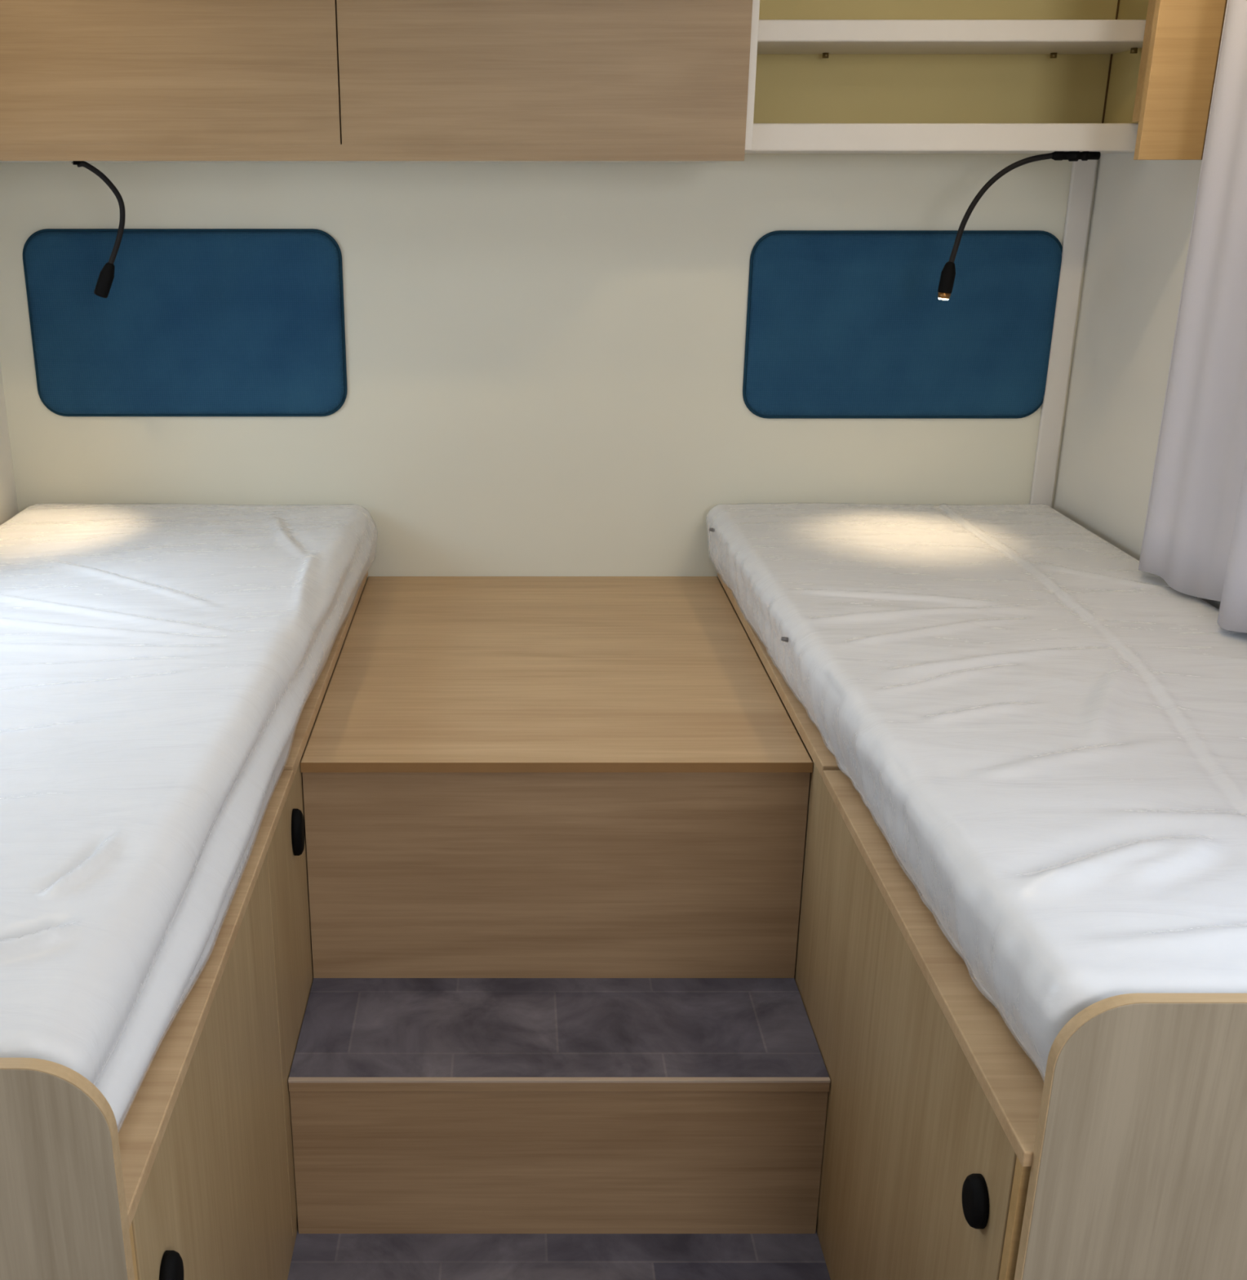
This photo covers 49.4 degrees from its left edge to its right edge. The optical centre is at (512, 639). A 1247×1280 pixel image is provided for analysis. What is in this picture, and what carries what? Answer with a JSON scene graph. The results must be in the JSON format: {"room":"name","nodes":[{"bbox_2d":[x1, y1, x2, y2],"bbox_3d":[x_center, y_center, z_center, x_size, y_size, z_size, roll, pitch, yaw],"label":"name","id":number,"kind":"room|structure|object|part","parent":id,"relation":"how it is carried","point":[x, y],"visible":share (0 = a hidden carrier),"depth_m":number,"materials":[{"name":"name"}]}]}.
{"room":"camper van bedroom","nodes":[
{"label":"camper van bedroom","id":0,"kind":"room"},
{"bbox_2d":[0,363,18,525],"bbox_3d":[-1.072,0.178,0.853,0.040,2.020,4.100,0,19,0],"label":"wall","id":1,"kind":"structure","parent":0,"point":[8,499],"depth_m":2.79,"materials":[{"name":"white paint"}]},
{"bbox_2d":[0,153,1099,583],"bbox_3d":[0.048,-0.489,2.808,2.300,2.020,0.030,0,19,0],"label":"wall","id":2,"kind":"structure","parent":0,"point":[545,361],"depth_m":2.77,"materials":[{"name":"white paint"}]},
{"bbox_2d":[22,228,347,416],"bbox_3d":[-0.661,-0.639,2.731,0.639,0.373,0.018,0,19,0],"label":"pad","id":3,"kind":"object","parent":2,"relation":"attached to","point":[190,322],"visible":1,"depth_m":2.72,"materials":[{"name":"blue fabric"}]},
{"bbox_2d":[0,0,752,162],"bbox_3d":[-0.330,-1.125,2.373,1.443,0.533,0.379,0,19,0],"label":"locker","id":4,"kind":"object","parent":2,"relation":"attached to","point":[88,81],"visible":1,"depth_m":2.24,"materials":[{"name":"brown laminate"}]},
{"bbox_2d":[71,160,125,297],"bbox_3d":[-0.746,-0.745,2.451,0.088,0.239,0.026,0,19,0],"label":"reading lamp","id":5,"kind":"object","parent":4,"relation":"attached to","point":[106,276],"visible":1,"depth_m":2.45,"materials":[{"name":"black plastic"}]},
{"bbox_3d":[-0.671,-1.069,2.201,0.760,0.487,0.018,0,19,0],"label":"door","id":6,"kind":"part","parent":4,"relation":"part of","materials":[{"name":"brown wood"}]},
{"bbox_3d":[-0.330,-0.885,2.465,1.443,0.016,0.361,0,19,0],"label":"panel","id":7,"kind":"part","parent":4,"relation":"part of","materials":[{"name":"white laminate"}]},
{"bbox_3d":[-0.330,-0.826,2.284,1.443,0.026,0.018,0,19,0],"label":"rail","id":8,"kind":"part","parent":4,"relation":"part of","materials":[{"name":"brown wood"}]},
{"bbox_3d":[0.052,-1.069,2.201,0.680,0.487,0.018,0,19,0],"label":"door","id":9,"kind":"part","parent":4,"relation":"part of","materials":[{"name":"brown wood"}]},
{"bbox_2d":[742,230,1062,418],"bbox_3d":[0.788,-0.635,2.732,0.628,0.374,0.018,0,19,0],"label":"pad","id":10,"kind":"object","parent":2,"relation":"attached to","point":[842,324],"visible":1,"depth_m":2.72,"materials":[{"name":"blue fabric"}]},
{"bbox_2d":[745,0,1149,153],"bbox_3d":[0.770,-1.135,2.376,0.754,0.516,0.367,0,19,0],"label":"open shelf","id":11,"kind":"object","parent":2,"relation":"attached to","point":[825,76],"visible":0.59,"depth_m":2.54,"materials":[{"name":"white laminate"}]},
{"bbox_3d":[0.400,-1.134,2.375,0.013,0.516,0.365,0,19,0],"label":"panel","id":12,"kind":"part","parent":11,"relation":"part of","materials":[{"name":"white laminate"}]},
{"bbox_3d":[0.777,-0.929,2.498,0.740,0.046,0.248,0,19,0],"label":"panel","id":13,"kind":"part","parent":11,"relation":"part of","materials":[{"name":"white laminate"}]},
{"bbox_2d":[937,151,1100,300],"bbox_3d":[0.917,-0.752,2.448,0.264,0.261,0.026,0,19,0],"label":"reading lamp","id":14,"kind":"object","parent":11,"relation":"attached to","point":[945,286],"visible":1,"depth_m":2.43,"materials":[{"name":"black plastic"}]},
{"bbox_2d":[1132,0,1227,159],"bbox_3d":[1.058,-1.063,2.194,0.105,0.533,0.239,0,19,0],"label":"end panel","id":15,"kind":"object","parent":11,"relation":"attached to","point":[1182,38],"visible":0.99,"depth_m":2.13,"materials":[{"name":"brown wood"}]},
{"bbox_2d":[1029,159,1097,506],"bbox_3d":[1.119,-0.553,2.765,0.046,0.830,0.010,0,19,0],"label":"trim","id":16,"kind":"structure","parent":2,"relation":"attached to","point":[1083,172],"depth_m":2.73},
{"bbox_2d":[287,1228,831,1279],"bbox_3d":[0.048,1.148,1.184,2.200,0.030,4.100,0,19,0],"label":"floor","id":17,"kind":"structure","parent":0,"point":[315,1256],"depth_m":1.92,"materials":[{"name":"tile"}]},
{"bbox_2d":[0,569,368,1279],"bbox_3d":[-0.675,0.399,2.072,0.752,0.814,1.934,0,19,0],"label":"bed base","id":18,"kind":"object","parent":17,"relation":"on","point":[195,1180],"visible":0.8,"depth_m":1.37,"materials":[{"name":"brown wood"}]},
{"bbox_2d":[0,504,377,1126],"bbox_3d":[-0.665,0.077,1.966,0.762,0.159,1.904,0,19,0],"label":"mattress","id":19,"kind":"object","parent":18,"relation":"on","point":[160,664],"visible":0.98,"depth_m":1.69,"materials":[{"name":"white fabric"}]},
{"bbox_3d":[-0.322,0.664,1.515,0.017,0.613,0.639,0,19,0],"label":"door","id":20,"kind":"part","parent":18,"relation":"part of","materials":[{"name":"brown wood"}]},
{"bbox_3d":[-0.322,0.513,1.955,0.017,0.613,0.285,0,19,0],"label":"door","id":21,"kind":"part","parent":18,"relation":"part of","materials":[{"name":"brown wood"}]},
{"bbox_3d":[-0.324,0.332,2.557,0.017,0.627,0.971,0,19,0],"label":"panel","id":22,"kind":"part","parent":18,"relation":"part of","materials":[{"name":"brown wood"}]},
{"bbox_2d":[288,576,831,1233],"bbox_3d":[0.065,0.365,2.434,0.754,0.644,1.227,0,19,0],"label":"step","id":23,"kind":"structure","parent":17,"relation":"on","point":[555,827],"depth_m":2.03,"materials":[{"name":"brown wood"}]},
{"bbox_2d":[717,569,1246,1279],"bbox_3d":[0.788,0.384,2.108,0.718,0.820,1.856,0,19,0],"label":"bed base","id":24,"kind":"object","parent":17,"relation":"on","point":[948,1153],"visible":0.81,"depth_m":1.30,"materials":[{"name":"brown wood"}]},
{"bbox_3d":[0.453,0.332,2.557,0.017,0.627,0.971,0,19,0],"label":"panel","id":25,"kind":"part","parent":24,"relation":"part of","materials":[{"name":"brown wood"}]},
{"bbox_3d":[0.451,0.605,1.688,0.017,0.613,0.848,0,19,0],"label":"door","id":26,"kind":"part","parent":24,"relation":"part of","materials":[{"name":"brown wood"}]},
{"bbox_2d":[707,503,1246,1076],"bbox_3d":[0.770,0.065,2.003,0.744,0.159,1.826,0,19,0],"label":"mattress","id":27,"kind":"object","parent":24,"relation":"on","point":[1047,734],"visible":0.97,"depth_m":1.69,"materials":[{"name":"white fabric"}]},
{"bbox_2d":[1053,151,1221,609],"bbox_3d":[1.168,0.178,0.853,0.040,2.020,4.100,0,19,0],"label":"wall","id":28,"kind":"structure","parent":0,"point":[1143,211],"depth_m":2.52,"materials":[{"name":"white paint"}]},
{"bbox_2d":[1138,0,1246,632],"bbox_3d":[1.089,-0.495,1.569,0.058,1.190,1.190,0,19,0],"label":"curtain","id":29,"kind":"object","parent":28,"relation":"hanging from","point":[1195,539],"visible":1,"depth_m":2.07,"materials":[{"name":"white fabric"}]}
]}

